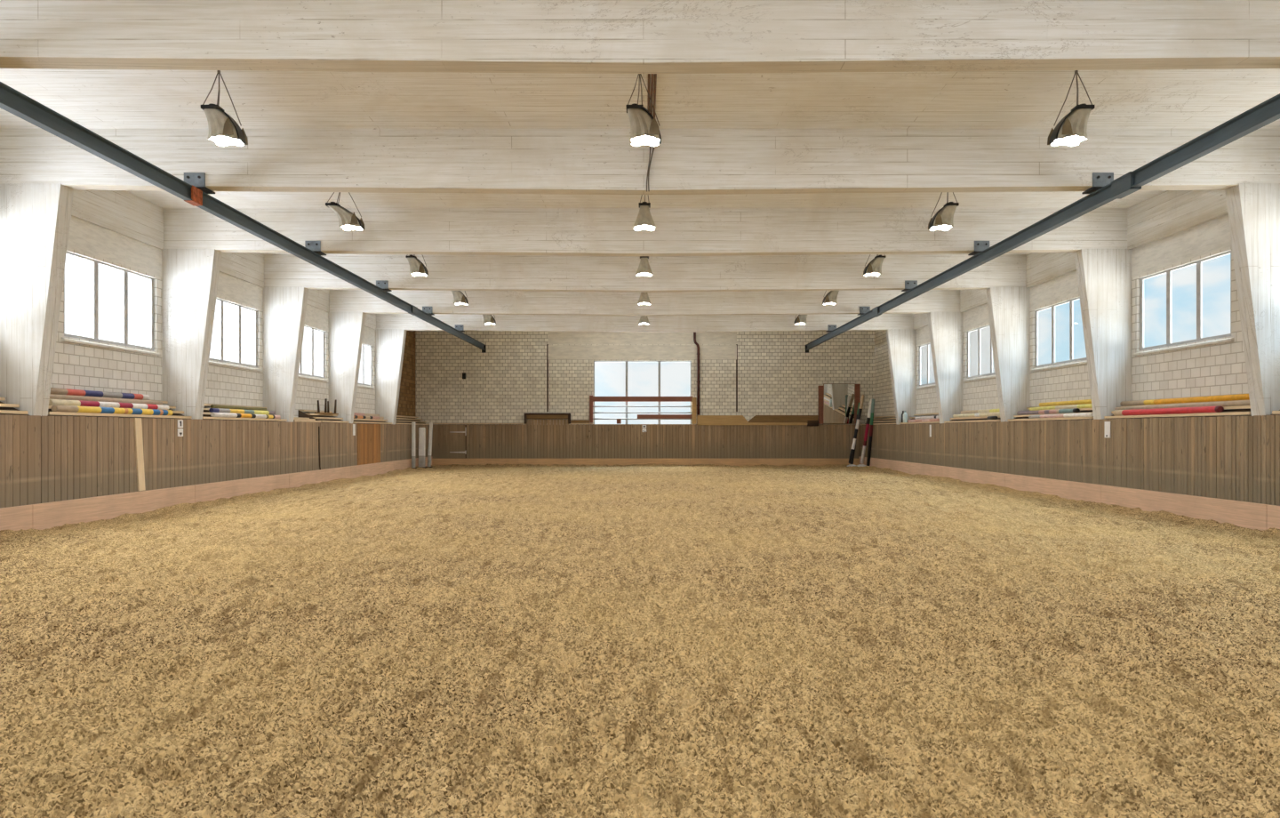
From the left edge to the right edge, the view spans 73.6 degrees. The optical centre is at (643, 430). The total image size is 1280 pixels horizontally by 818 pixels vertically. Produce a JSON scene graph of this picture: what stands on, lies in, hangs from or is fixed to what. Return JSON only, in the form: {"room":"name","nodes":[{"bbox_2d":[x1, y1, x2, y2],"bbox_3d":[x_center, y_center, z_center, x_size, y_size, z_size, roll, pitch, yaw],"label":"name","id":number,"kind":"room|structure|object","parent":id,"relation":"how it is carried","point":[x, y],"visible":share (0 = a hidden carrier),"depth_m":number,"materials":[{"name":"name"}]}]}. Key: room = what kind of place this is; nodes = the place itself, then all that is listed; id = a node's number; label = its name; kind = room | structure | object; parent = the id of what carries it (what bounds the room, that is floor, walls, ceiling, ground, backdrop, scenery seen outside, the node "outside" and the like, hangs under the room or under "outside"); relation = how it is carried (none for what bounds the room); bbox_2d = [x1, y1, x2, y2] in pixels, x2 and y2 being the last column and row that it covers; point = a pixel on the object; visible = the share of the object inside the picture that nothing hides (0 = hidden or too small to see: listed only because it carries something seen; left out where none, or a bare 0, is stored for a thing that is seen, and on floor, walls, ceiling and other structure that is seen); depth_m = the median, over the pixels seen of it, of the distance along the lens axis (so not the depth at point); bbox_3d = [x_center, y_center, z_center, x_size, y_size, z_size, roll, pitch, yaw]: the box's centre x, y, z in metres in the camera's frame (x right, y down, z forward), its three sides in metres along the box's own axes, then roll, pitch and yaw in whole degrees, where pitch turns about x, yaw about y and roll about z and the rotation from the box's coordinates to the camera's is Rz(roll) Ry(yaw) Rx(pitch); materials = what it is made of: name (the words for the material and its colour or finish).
{"room":"sports facility","nodes":[
{"label":"sports facility","id":0,"kind":"room"},
{"bbox_2d":[50,216,415,418],"bbox_3d":[-10.715,-1.660,16.900,0.130,6.560,46.800,0,0,0],"label":"wall","id":1,"kind":"structure","parent":0,"point":[76,365],"depth_m":18.73,"materials":[{"name":"brick"}]},
{"bbox_2d":[0,397,29,415],"bbox_3d":[-10.293,-0.435,11.710,0.715,0.430,4.420,0,0,0],"label":"trim","id":2,"kind":"structure","parent":1,"relation":"attached to","point":[4,408],"depth_m":13.66,"materials":[{"name":"beige wood"}]},
{"bbox_2d":[61,251,160,355],"bbox_3d":[-10.669,-2.485,17.225,0.138,1.690,3.150,0,0,0],"label":"window","id":3,"kind":"structure","parent":1,"relation":"in","point":[95,263],"depth_m":17.22,"materials":[{"name":"white paint"}]},
{"bbox_2d":[48,393,191,418],"bbox_3d":[-10.293,-0.435,16.622,0.715,0.430,4.597,0,0,0],"label":"trim","id":4,"kind":"structure","parent":1,"relation":"attached to","point":[176,414],"depth_m":16.38,"materials":[{"name":"beige wood"}]},
{"bbox_2d":[50,387,149,399],"bbox_3d":[-10.565,-0.710,16.650,0.120,0.117,3.124,0,0,0],"label":"pole","id":5,"kind":"object","parent":4,"relation":"on","point":[53,390],"visible":0.85,"depth_m":16.49,"materials":[{"name":"paint"}]},
{"bbox_2d":[49,393,162,404],"bbox_3d":[-10.380,-0.590,16.650,0.100,0.098,3.524,0,0,0],"label":"pole","id":6,"kind":"object","parent":4,"relation":"on","point":[52,396],"visible":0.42,"depth_m":16.38,"materials":[{"name":"paint"}]},
{"bbox_2d":[48,399,169,409],"bbox_3d":[-10.195,-0.490,16.500,0.120,0.117,3.624,0,0,0],"label":"pole","id":7,"kind":"object","parent":4,"relation":"on","point":[58,402],"visible":0.73,"depth_m":16.14,"materials":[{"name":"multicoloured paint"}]},
{"bbox_2d":[51,404,173,415],"bbox_3d":[-10.010,-0.380,16.325,0.120,0.117,3.574,0,0,0],"label":"pole","id":8,"kind":"object","parent":4,"relation":"on","point":[54,408],"visible":0.99,"depth_m":15.95,"materials":[{"name":"paint"}]},
{"bbox_2d":[71,190,375,329],"bbox_3d":[-10.655,-4.460,14.100,0.090,0.920,39.680,0,0,0],"label":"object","id":9,"kind":"structure","parent":1,"relation":"attached to","point":[125,213],"depth_m":18.13,"materials":[{"name":"wood"}]},
{"bbox_2d":[208,297,262,371],"bbox_3d":[-10.669,-2.485,22.225,0.138,1.690,3.150,0,0,0],"label":"window","id":10,"kind":"structure","parent":1,"relation":"in","point":[221,301],"depth_m":22.64,"materials":[{"name":"white paint"}]},
{"bbox_2d":[202,403,287,421],"bbox_3d":[-10.293,-0.435,21.616,0.715,0.430,4.607,0,0,0],"label":"trim","id":11,"kind":"structure","parent":1,"relation":"attached to","point":[206,414],"depth_m":20.78,"materials":[{"name":"beige wood"}]},
{"bbox_2d":[210,404,266,410],"bbox_3d":[-10.380,-0.585,22.050,0.090,0.088,2.924,0,0,0],"label":"pole","id":12,"kind":"object","parent":11,"relation":"on","point":[212,405],"visible":0.93,"depth_m":21.82,"materials":[{"name":"green paint"}]},
{"bbox_2d":[208,408,275,415],"bbox_3d":[-10.195,-0.485,21.900,0.110,0.107,3.424,0,0,0],"label":"pole","id":13,"kind":"object","parent":11,"relation":"on","point":[212,410],"visible":0.89,"depth_m":21.57,"materials":[{"name":"blue paint"}]},
{"bbox_2d":[210,412,280,418],"bbox_3d":[-10.010,-0.375,21.700,0.110,0.107,3.624,0,0,0],"label":"pole","id":14,"kind":"object","parent":11,"relation":"on","point":[212,414],"visible":0.99,"depth_m":21.37,"materials":[{"name":"white paint"}]},
{"bbox_2d":[298,325,328,382],"bbox_3d":[-10.669,-2.485,27.225,0.138,1.690,3.150,0,0,0],"label":"window","id":15,"kind":"structure","parent":1,"relation":"in","point":[311,328],"depth_m":27.75,"materials":[{"name":"white paint"}]},
{"bbox_2d":[293,409,349,423],"bbox_3d":[-10.290,-0.415,26.600,0.720,0.470,4.640,0,0,0],"label":"trim","id":16,"kind":"structure","parent":1,"relation":"attached to","point":[303,417],"depth_m":26.83,"materials":[{"name":"beige wood"}]},
{"bbox_2d":[314,398,338,414],"bbox_3d":[-10.300,-0.787,27.850,0.320,0.490,1.240,0,0,0],"label":"bench","id":17,"kind":"object","parent":16,"relation":"on","point":[326,403],"visible":0.91,"depth_m":27.42,"materials":[{"name":"brown wood"}]},
{"bbox_2d":[357,343,375,389],"bbox_3d":[-10.669,-2.485,32.225,0.138,1.690,3.150,0,0,0],"label":"window","id":18,"kind":"structure","parent":1,"relation":"in","point":[362,383],"depth_m":32.89,"materials":[{"name":"white paint"}]},
{"bbox_2d":[352,418,392,423],"bbox_3d":[-10.293,-0.435,31.615,0.715,0.430,4.610,0,0,0],"label":"trim","id":19,"kind":"structure","parent":1,"relation":"attached to","point":[356,420],"depth_m":31.64,"materials":[{"name":"beige wood"}]},
{"bbox_2d":[395,415,429,424],"bbox_3d":[-10.293,-0.435,37.155,0.715,0.430,5.650,0,0,0],"label":"trim","id":20,"kind":"structure","parent":1,"relation":"attached to","point":[407,420],"depth_m":37.43,"materials":[{"name":"beige wood"}]},
{"bbox_2d":[0,463,1279,817],"bbox_3d":[0.100,1.624,16.900,20.100,0.297,46.200,0,0,0],"label":"floor","id":21,"kind":"structure","parent":0,"point":[525,640],"depth_m":6.23,"materials":[{"name":"sand"}]},
{"bbox_2d":[0,183,73,415],"bbox_3d":[-10.110,-1.203,14.100,1.280,5.645,0.324,0,0,0],"label":"column","id":22,"kind":"structure","parent":21,"relation":"on","point":[35,218],"depth_m":13.94,"materials":[{"name":"wood"}]},
{"bbox_2d":[161,248,221,419],"bbox_3d":[-10.110,-1.203,19.100,1.280,5.645,0.324,0,0,0],"label":"column","id":23,"kind":"structure","parent":21,"relation":"on","point":[189,276],"depth_m":18.94,"materials":[{"name":"wood"}]},
{"bbox_2d":[0,414,429,508],"bbox_3d":[-9.945,0.680,16.900,0.090,1.880,46.200,0,0,0],"label":"boards","id":24,"kind":"object","parent":21,"relation":"on","point":[49,458],"visible":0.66,"depth_m":17.46,"materials":[{"name":"brown wood"}]},
{"bbox_2d":[133,417,145,490],"bbox_3d":[-9.884,0.465,16.790,0.028,1.430,0.350,0,0,0],"label":"plank","id":25,"kind":"object","parent":24,"relation":"attached to","point":[138,427],"visible":1,"depth_m":16.78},
{"bbox_2d":[0,456,431,530],"bbox_3d":[-9.873,1.430,16.850,0.055,0.480,46.092,0,0,0],"label":"baseboard","id":26,"kind":"structure","parent":24,"relation":"attached to","point":[47,515],"depth_m":17.32,"materials":[{"name":"wood"}]},
{"bbox_2d":[357,423,380,464],"bbox_3d":[-9.909,0.485,30.900,0.042,1.470,2.592,0,0,0],"label":"door","id":27,"kind":"structure","parent":24,"relation":"attached to","point":[368,435],"depth_m":30.77,"materials":[{"name":"orange wood"}]},
{"bbox_2d":[263,287,308,421],"bbox_3d":[-10.110,-1.203,24.100,1.280,5.645,0.324,0,0,0],"label":"column","id":28,"kind":"structure","parent":21,"relation":"on","point":[284,308],"depth_m":23.94,"materials":[{"name":"wood"}]},
{"bbox_2d":[328,312,366,423],"bbox_3d":[-10.110,-1.203,29.100,1.280,5.645,0.324,0,0,0],"label":"column","id":29,"kind":"structure","parent":21,"relation":"on","point":[346,329],"depth_m":28.94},
{"bbox_2d":[375,328,406,423],"bbox_3d":[-10.110,-1.203,34.100,1.280,5.645,0.324,0,0,0],"label":"column","id":30,"kind":"structure","parent":21,"relation":"on","point":[389,343],"depth_m":33.94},
{"bbox_2d":[411,421,416,468],"bbox_3d":[-9.700,0.645,36.100,0.250,2.050,0.220,0,0,0],"label":"stand","id":31,"kind":"object","parent":21,"relation":"on","point":[412,422],"visible":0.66,"depth_m":36.04,"materials":[{"name":"white paint"}]},
{"bbox_2d":[416,427,426,468],"bbox_3d":[-9.520,0.765,36.750,0.380,1.810,0.220,0,0,0],"label":"stand","id":32,"kind":"object","parent":21,"relation":"on","point":[421,430],"visible":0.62,"depth_m":36.69,"materials":[{"name":"white paint"}]},
{"bbox_2d":[426,422,432,467],"bbox_3d":[-9.301,0.655,37.200,0.277,2.030,0.220,0,0,0],"label":"stand","id":33,"kind":"object","parent":21,"relation":"on","point":[430,423],"visible":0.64,"depth_m":37.14,"materials":[{"name":"white paint"}]},
{"bbox_2d":[431,418,860,464],"bbox_3d":[0.100,0.540,39.938,20.000,2.160,0.115,0,0,0],"label":"boards","id":34,"kind":"object","parent":21,"relation":"on","point":[530,440],"visible":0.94,"depth_m":39.88,"materials":[{"name":"brown wood"}]},
{"bbox_2d":[432,424,466,457],"bbox_3d":[-9.027,0.490,39.877,1.537,1.580,0.066,0,0,0],"label":"gate","id":35,"kind":"object","parent":34,"relation":"attached to","point":[449,440],"visible":1,"depth_m":39.88,"materials":[{"name":"brown wood"}]},
{"bbox_2d":[524,413,570,423],"bbox_3d":[-4.480,-0.575,39.908,2.172,0.490,0.176,0,0,0],"label":"stand","id":36,"kind":"object","parent":34,"relation":"on","point":[526,415],"visible":1,"depth_m":39.90,"materials":[{"name":"brown wood"}]},
{"bbox_2d":[589,395,695,423],"bbox_3d":[-0.030,-0.980,39.928,4.980,1.320,0.135,0,0,0],"label":"barrier","id":37,"kind":"object","parent":34,"relation":"on","point":[692,416],"visible":1,"depth_m":39.90,"materials":[{"name":"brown wood"}]},
{"bbox_2d":[696,415,748,422],"bbox_3d":[3.724,-0.520,39.915,2.448,0.400,0.050,0,0,0],"label":"board","id":38,"kind":"object","parent":34,"relation":"on","point":[700,418],"visible":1,"depth_m":39.90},
{"bbox_2d":[696,422,807,424],"bbox_3d":[5.050,-0.320,39.862,5.100,0.120,0.044,0,0,0],"label":"board","id":39,"kind":"object","parent":34,"relation":"attached to","point":[698,423],"visible":1,"depth_m":39.84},
{"bbox_2d":[748,415,817,423],"bbox_3d":[6.436,-0.525,39.965,3.427,0.410,0.040,0,0,0],"label":"board","id":40,"kind":"object","parent":34,"relation":"on","point":[757,418],"visible":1,"depth_m":39.94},
{"bbox_2d":[848,394,864,463],"bbox_3d":[9.640,-0.075,38.725,0.902,3.099,0.144,0,0,-27],"label":"pole","id":41,"kind":"object","parent":21,"relation":"on","point":[862,396],"visible":1,"depth_m":38.68,"materials":[{"name":"paint"}]},
{"bbox_2d":[860,399,871,463],"bbox_3d":[9.920,0.035,38.050,0.141,2.878,0.802,0,0,-25],"label":"pole","id":42,"kind":"object","parent":21,"relation":"on","point":[869,406],"visible":0.88,"depth_m":38.03,"materials":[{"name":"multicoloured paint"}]},
{"bbox_2d":[866,398,874,465],"bbox_3d":[10.008,0.080,37.700,0.142,2.968,0.841,0,0,-4],"label":"pole","id":43,"kind":"object","parent":21,"relation":"on","point":[873,399],"visible":0.97,"depth_m":37.64,"materials":[{"name":"paint"}]},
{"bbox_2d":[885,328,915,423],"bbox_3d":[10.285,-1.204,34.100,1.230,5.647,0.324,0,0,0],"label":"column","id":44,"kind":"structure","parent":21,"relation":"on","point":[900,342],"depth_m":33.94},
{"bbox_2d":[927,311,962,423],"bbox_3d":[10.285,-1.204,29.100,1.230,5.647,0.324,0,0,0],"label":"column","id":45,"kind":"structure","parent":21,"relation":"on","point":[945,327],"depth_m":28.94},
{"bbox_2d":[985,286,1029,421],"bbox_3d":[10.285,-1.204,24.100,1.230,5.647,0.324,0,0,0],"label":"column","id":46,"kind":"structure","parent":21,"relation":"on","point":[1008,307],"depth_m":23.94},
{"bbox_2d":[860,414,1279,505],"bbox_3d":[10.145,0.680,16.900,0.090,1.880,46.200,0,0,0],"label":"boards","id":47,"kind":"object","parent":21,"relation":"on","point":[1233,458],"visible":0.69,"depth_m":18.07,"materials":[{"name":"brown wood"}]},
{"bbox_2d":[859,456,1279,530],"bbox_3d":[10.072,1.430,16.850,0.055,0.480,46.092,0,0,0],"label":"baseboard","id":48,"kind":"structure","parent":47,"relation":"attached to","point":[1253,516],"depth_m":18.00,"materials":[{"name":"wood"}]},
{"bbox_2d":[1074,248,1131,419],"bbox_3d":[10.285,-1.204,19.100,1.230,5.647,0.324,0,0,0],"label":"column","id":49,"kind":"structure","parent":21,"relation":"on","point":[1104,276],"depth_m":18.94,"materials":[{"name":"wood"}]},
{"bbox_2d":[1224,183,1279,415],"bbox_3d":[10.285,-1.204,14.100,1.230,5.647,0.324,0,0,0],"label":"column","id":50,"kind":"structure","parent":21,"relation":"on","point":[1253,209],"depth_m":13.94,"materials":[{"name":"wood"}]},
{"bbox_2d":[0,68,1279,255],"bbox_3d":[0.050,-5.045,16.950,22.500,0.250,46.900,0,0,0],"label":"ceiling","id":51,"kind":"structure","parent":0,"point":[92,99],"depth_m":12.98,"materials":[{"name":"wood"}]},
{"bbox_2d":[200,70,247,146],"bbox_3d":[-5.742,-4.432,11.700,0.526,0.981,0.428,0,0,0],"label":"floodlight","id":52,"kind":"object","parent":51,"relation":"hanging from","point":[224,131],"visible":1,"depth_m":11.60,"materials":[{"name":"metal"}]},
{"bbox_2d":[325,192,365,231],"bbox_3d":[-5.827,-4.432,16.700,0.696,0.982,0.428,0,0,0],"label":"floodlight","id":53,"kind":"object","parent":51,"relation":"hanging from","point":[348,220],"visible":0.96,"depth_m":16.59,"materials":[{"name":"metal"}]},
{"bbox_2d":[405,254,428,276],"bbox_3d":[-5.742,-4.432,21.700,0.526,0.981,0.428,0,0,0],"label":"floodlight","id":54,"kind":"object","parent":51,"relation":"hanging from","point":[417,268],"visible":0.97,"depth_m":21.58,"materials":[{"name":"black paint"}]},
{"bbox_2d":[451,290,468,304],"bbox_3d":[-5.742,-4.432,26.700,0.526,0.981,0.428,0,0,0],"label":"floodlight","id":55,"kind":"object","parent":51,"relation":"hanging from","point":[459,297],"visible":0.87,"depth_m":26.56,"materials":[{"name":"black paint"}]},
{"bbox_2d":[482,314,495,324],"bbox_3d":[-5.742,-4.432,31.700,0.526,0.981,0.428,0,0,0],"label":"floodlight","id":56,"kind":"object","parent":51,"relation":"hanging from","point":[488,319],"visible":0.7,"depth_m":31.55,"materials":[{"name":"black paint"}]},
{"bbox_2d":[0,0,1279,73],"bbox_3d":[0.075,-4.425,9.270,21.850,1.010,0.300,0,0,0],"label":"beam","id":57,"kind":"structure","parent":51,"relation":"attached to","point":[571,36],"depth_m":9.12,"materials":[{"name":"wood"}]},
{"bbox_2d":[0,128,1279,194],"bbox_3d":[0.075,-4.425,14.100,21.850,1.010,0.300,0,0,0],"label":"beam","id":58,"kind":"structure","parent":51,"relation":"attached to","point":[460,161],"depth_m":13.95,"materials":[{"name":"wood"}]},
{"bbox_2d":[625,73,661,146],"bbox_3d":[0.003,-4.432,11.700,0.476,0.981,0.428,0,0,0],"label":"floodlight","id":59,"kind":"object","parent":51,"relation":"hanging from","point":[644,130],"visible":0.98,"depth_m":11.59,"materials":[{"name":"metal"}]},
{"bbox_2d":[632,194,655,231],"bbox_3d":[0.020,-4.431,16.700,0.447,0.981,0.405,0,0,0],"label":"floodlight","id":60,"kind":"object","parent":51,"relation":"hanging from","point":[644,220],"visible":0.95,"depth_m":16.57,"materials":[{"name":"metal"}]},
{"bbox_2d":[635,256,653,276],"bbox_3d":[0.020,-4.431,21.700,0.447,0.981,0.405,0,0,0],"label":"floodlight","id":61,"kind":"object","parent":51,"relation":"hanging from","point":[644,268],"visible":0.94,"depth_m":21.57,"materials":[{"name":"black paint"}]},
{"bbox_2d":[637,292,651,304],"bbox_3d":[0.020,-4.431,26.700,0.447,0.981,0.405,0,0,0],"label":"floodlight","id":62,"kind":"object","parent":51,"relation":"hanging from","point":[644,299],"visible":0.8,"depth_m":26.56,"materials":[{"name":"black paint"}]},
{"bbox_2d":[329,289,959,315],"bbox_3d":[0.075,-4.425,29.100,21.850,1.010,0.300,0,0,0],"label":"beam","id":63,"kind":"structure","parent":51,"relation":"attached to","point":[480,302],"depth_m":28.95,"materials":[{"name":"wood"}]},
{"bbox_2d":[376,313,913,332],"bbox_3d":[0.075,-4.425,34.100,21.850,1.010,0.300,0,0,0],"label":"beam","id":64,"kind":"structure","parent":51,"relation":"attached to","point":[408,322],"depth_m":33.95,"materials":[{"name":"wood"}]},
{"bbox_2d":[163,208,1127,255],"bbox_3d":[0.075,-4.425,19.100,21.850,1.010,0.300,0,0,0],"label":"beam","id":65,"kind":"structure","parent":51,"relation":"attached to","point":[470,231],"depth_m":18.95,"materials":[{"name":"wood"}]},
{"bbox_2d":[0,81,486,352],"bbox_3d":[-7.310,-3.890,16.795,0.340,0.620,44.990,0,0,0],"label":"rail","id":66,"kind":"object","parent":65,"relation":"attached to","point":[193,190],"visible":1,"depth_m":13.83,"materials":[{"name":"metal"}]},
{"bbox_2d":[805,93,1279,352],"bbox_3d":[7.480,-3.890,16.795,0.340,0.620,44.990,0,0,0],"label":"rail","id":67,"kind":"object","parent":65,"relation":"attached to","point":[1105,189],"visible":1,"depth_m":13.92,"materials":[{"name":"metal"}]},
{"bbox_2d":[264,255,1026,292],"bbox_3d":[0.075,-4.425,24.100,21.850,1.010,0.300,0,0,0],"label":"beam","id":68,"kind":"structure","parent":51,"relation":"attached to","point":[522,273],"depth_m":23.95,"materials":[{"name":"wood"}]},
{"bbox_2d":[646,73,656,191],"bbox_3d":[0.129,-4.405,11.696,0.177,1.030,4.472,0,0,0],"label":"cable","id":69,"kind":"object","parent":51,"relation":"attached to","point":[652,75],"visible":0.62,"depth_m":12.73,"materials":[{"name":"grey metal"}]},
{"bbox_2d":[793,314,807,324],"bbox_3d":[5.852,-4.432,31.700,0.526,0.981,0.428,0,0,0],"label":"floodlight","id":70,"kind":"object","parent":51,"relation":"hanging from","point":[801,319],"visible":0.76,"depth_m":31.55,"materials":[{"name":"black paint"}]},
{"bbox_2d":[822,290,839,304],"bbox_3d":[5.852,-4.432,26.700,0.526,0.981,0.428,0,0,0],"label":"floodlight","id":71,"kind":"object","parent":51,"relation":"hanging from","point":[830,298],"visible":0.88,"depth_m":26.56,"materials":[{"name":"black paint"}]},
{"bbox_2d":[863,254,886,276],"bbox_3d":[5.852,-4.432,21.700,0.526,0.981,0.428,0,0,0],"label":"floodlight","id":72,"kind":"object","parent":51,"relation":"hanging from","point":[874,268],"visible":0.98,"depth_m":21.58,"materials":[{"name":"black paint"}]},
{"bbox_2d":[928,192,959,231],"bbox_3d":[5.852,-4.432,16.700,0.526,0.981,0.428,0,0,0],"label":"floodlight","id":73,"kind":"object","parent":51,"relation":"hanging from","point":[942,220],"visible":0.97,"depth_m":16.59,"materials":[{"name":"black paint"}]},
{"bbox_2d":[1047,70,1094,146],"bbox_3d":[5.852,-4.432,11.700,0.526,0.981,0.428,0,0,0],"label":"floodlight","id":74,"kind":"object","parent":51,"relation":"hanging from","point":[1070,131],"visible":1,"depth_m":11.60,"materials":[{"name":"metal"}]},
{"bbox_2d":[416,330,874,424],"bbox_3d":[0.075,-1.660,40.150,22.050,6.560,0.300,0,0,0],"label":"wall","id":75,"kind":"structure","parent":0,"point":[776,375],"depth_m":40.00,"materials":[{"name":"white brick"}]},
{"bbox_2d":[432,423,592,423],"bbox_3d":[-6.080,-0.338,39.930,7.440,0.035,0.120,0,0,0],"label":"trim","id":76,"kind":"structure","parent":75,"relation":"attached to","point":[433,423],"depth_m":39.87,"materials":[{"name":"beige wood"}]},
{"bbox_2d":[546,344,737,411],"bbox_3d":[-0.060,-2.460,39.999,8.910,3.160,0.022,0,0,0],"label":"trim","id":77,"kind":"structure","parent":75,"relation":"attached to","point":[547,344],"depth_m":39.99,"materials":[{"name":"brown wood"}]},
{"bbox_2d":[548,331,736,359],"bbox_3d":[-0.050,-4.125,39.990,8.820,1.590,0.040,0,0,0],"label":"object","id":78,"kind":"structure","parent":75,"relation":"attached to","point":[555,351],"depth_m":39.97,"materials":[{"name":"beige paint"}]},
{"bbox_2d":[593,360,691,424],"bbox_3d":[-0.045,-1.755,40.120,4.590,3.050,0.080,0,0,0],"label":"window","id":79,"kind":"structure","parent":75,"relation":"in","point":[659,362],"depth_m":40.08,"materials":[{"name":"glass"}]},
{"bbox_2d":[432,458,859,465],"bbox_3d":[0.100,1.480,39.855,19.872,0.380,0.050,0,0,0],"label":"baseboard","id":80,"kind":"structure","parent":75,"relation":"attached to","point":[435,461],"depth_m":39.83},
{"bbox_2d":[693,332,700,415],"bbox_3d":[2.479,-2.820,39.917,0.319,4.160,0.155,0,0,0],"label":"pipe","id":81,"kind":"object","parent":75,"relation":"attached to","point":[694,333],"visible":0.93,"depth_m":39.85,"materials":[{"name":"metal"}]},
{"bbox_2d":[817,383,860,423],"bbox_3d":[9.110,-1.260,39.877,1.900,1.880,0.235,0,0,0],"label":"mirror","id":82,"kind":"object","parent":75,"relation":"attached to","point":[837,403],"visible":0.91,"depth_m":39.82,"materials":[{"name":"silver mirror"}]},
{"bbox_2d":[823,384,854,423],"bbox_3d":[9.090,-1.260,39.834,1.420,1.840,0.148,0,0,0],"label":"mirror glass","id":83,"kind":"object","parent":82,"relation":"attached to","point":[838,399],"depth_m":39.83,"materials":[{"name":"silver metal"}]},
{"bbox_2d":[874,214,1248,418],"bbox_3d":[10.865,-1.660,16.900,0.130,6.560,46.800,0,0,0],"label":"wall","id":84,"kind":"structure","parent":0,"point":[1219,369],"depth_m":18.66,"materials":[{"name":"brick"}]},
{"bbox_2d":[861,415,896,424],"bbox_3d":[10.488,-0.435,37.149,0.705,0.430,5.662,0,0,0],"label":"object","id":85,"kind":"structure","parent":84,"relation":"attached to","point":[881,420],"depth_m":37.02,"materials":[{"name":"beige wood"}]},
{"bbox_2d":[899,412,939,423],"bbox_3d":[10.488,-0.435,31.618,0.705,0.430,4.605,0,0,0],"label":"poles","id":86,"kind":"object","parent":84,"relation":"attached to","point":[930,414],"depth_m":32.19,"materials":[{"name":"beige wood"}]},
{"bbox_2d":[915,343,935,389],"bbox_3d":[10.819,-2.485,32.225,0.138,1.690,3.150,0,0,0],"label":"window","id":87,"kind":"structure","parent":84,"relation":"in","point":[927,344],"depth_m":32.81,"materials":[{"name":"white paint"}]},
{"bbox_2d":[944,416,1000,423],"bbox_3d":[10.488,-0.435,26.618,0.705,0.430,4.603,0,0,0],"label":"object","id":88,"kind":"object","parent":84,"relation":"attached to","point":[964,419],"depth_m":26.75,"materials":[{"name":"beige wood"}]},
{"bbox_2d":[952,411,999,417],"bbox_3d":[10.395,-0.490,26.750,0.120,0.117,3.724,0,0,0],"label":"pole","id":89,"kind":"object","parent":88,"relation":"on","point":[997,413],"visible":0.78,"depth_m":26.51,"materials":[{"name":"beige paint"}]},
{"bbox_2d":[960,408,999,414],"bbox_3d":[10.580,-0.600,26.600,0.120,0.117,3.624,0,0,0],"label":"pole","id":90,"kind":"object","parent":88,"relation":"on","point":[986,410],"visible":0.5,"depth_m":26.77,"materials":[{"name":"white paint"}]},
{"bbox_2d":[962,324,995,382],"bbox_3d":[10.819,-2.485,27.225,0.138,1.690,3.150,0,0,0],"label":"window","id":91,"kind":"structure","parent":84,"relation":"in","point":[980,328],"depth_m":27.69,"materials":[{"name":"white paint"}]},
{"bbox_2d":[1007,403,1093,421],"bbox_3d":[10.488,-0.435,21.621,0.705,0.430,4.597,0,0,0],"label":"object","id":92,"kind":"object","parent":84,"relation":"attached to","point":[1019,418],"depth_m":21.33,"materials":[{"name":"beige wood"}]},
{"bbox_2d":[1016,408,1079,415],"bbox_3d":[10.395,-0.485,22.100,0.110,0.107,3.224,0,0,0],"label":"pole","id":93,"kind":"object","parent":92,"relation":"on","point":[1073,410],"visible":0.99,"depth_m":21.84,"materials":[{"name":"paint"}]},
{"bbox_2d":[1028,403,1092,410],"bbox_3d":[10.580,-0.590,21.550,0.100,0.098,3.724,0,0,0],"label":"pole","id":94,"kind":"object","parent":92,"relation":"on","point":[1085,405],"visible":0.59,"depth_m":21.55,"materials":[{"name":"paint"}]},
{"bbox_2d":[1028,412,1093,418],"bbox_3d":[10.210,-0.365,21.050,0.090,0.088,3.124,0,0,0],"label":"pole","id":95,"kind":"object","parent":92,"relation":"on","point":[1088,414],"visible":0.94,"depth_m":20.79,"materials":[{"name":"white paint"}]},
{"bbox_2d":[1039,399,1091,406],"bbox_3d":[10.765,-0.705,21.400,0.110,0.107,3.624,0,0,0],"label":"pole","id":96,"kind":"object","parent":92,"relation":"on","point":[1085,401],"visible":0.54,"depth_m":21.73,"materials":[{"name":"yellow paint"}]},
{"bbox_2d":[1030,296,1087,371],"bbox_3d":[10.819,-2.485,22.225,0.138,1.690,3.150,0,0,0],"label":"window","id":97,"kind":"structure","parent":84,"relation":"in","point":[1071,301],"depth_m":22.56,"materials":[{"name":"white paint"}]},
{"bbox_2d":[913,189,1228,329],"bbox_3d":[10.775,-4.460,14.100,0.150,0.920,39.680,0,0,0],"label":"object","id":98,"kind":"structure","parent":84,"relation":"attached to","point":[1166,213],"depth_m":18.13,"materials":[{"name":"wood"}]},
{"bbox_2d":[1104,399,1251,419],"bbox_3d":[10.488,-0.435,16.622,0.705,0.430,4.597,0,0,0],"label":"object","id":99,"kind":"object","parent":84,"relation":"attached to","point":[1243,410],"depth_m":15.60,"materials":[{"name":"beige wood"}]},
{"bbox_2d":[1112,405,1223,415],"bbox_3d":[10.210,-0.382,16.825,0.124,0.121,3.374,0,0,0],"label":"pole","id":100,"kind":"object","parent":99,"relation":"on","point":[1219,408],"visible":1,"depth_m":16.48,"materials":[{"name":"red paint"}]},
{"bbox_2d":[1114,400,1250,409],"bbox_3d":[10.395,-0.475,16.650,0.090,0.088,4.324,0,0,0],"label":"pole","id":101,"kind":"object","parent":99,"relation":"on","point":[1231,403],"visible":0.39,"depth_m":16.20,"materials":[{"name":"paint"}]},
{"bbox_2d":[1120,393,1249,406],"bbox_3d":[10.580,-0.595,16.700,0.110,0.107,4.424,0,0,0],"label":"pole","id":102,"kind":"object","parent":99,"relation":"on","point":[1239,396],"visible":0.7,"depth_m":16.53,"materials":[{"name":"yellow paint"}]},
{"bbox_2d":[1133,250,1234,355],"bbox_3d":[10.819,-2.485,17.225,0.138,1.690,3.150,0,0,0],"label":"window","id":103,"kind":"structure","parent":84,"relation":"in","point":[1199,263],"depth_m":17.29,"materials":[{"name":"white paint"}]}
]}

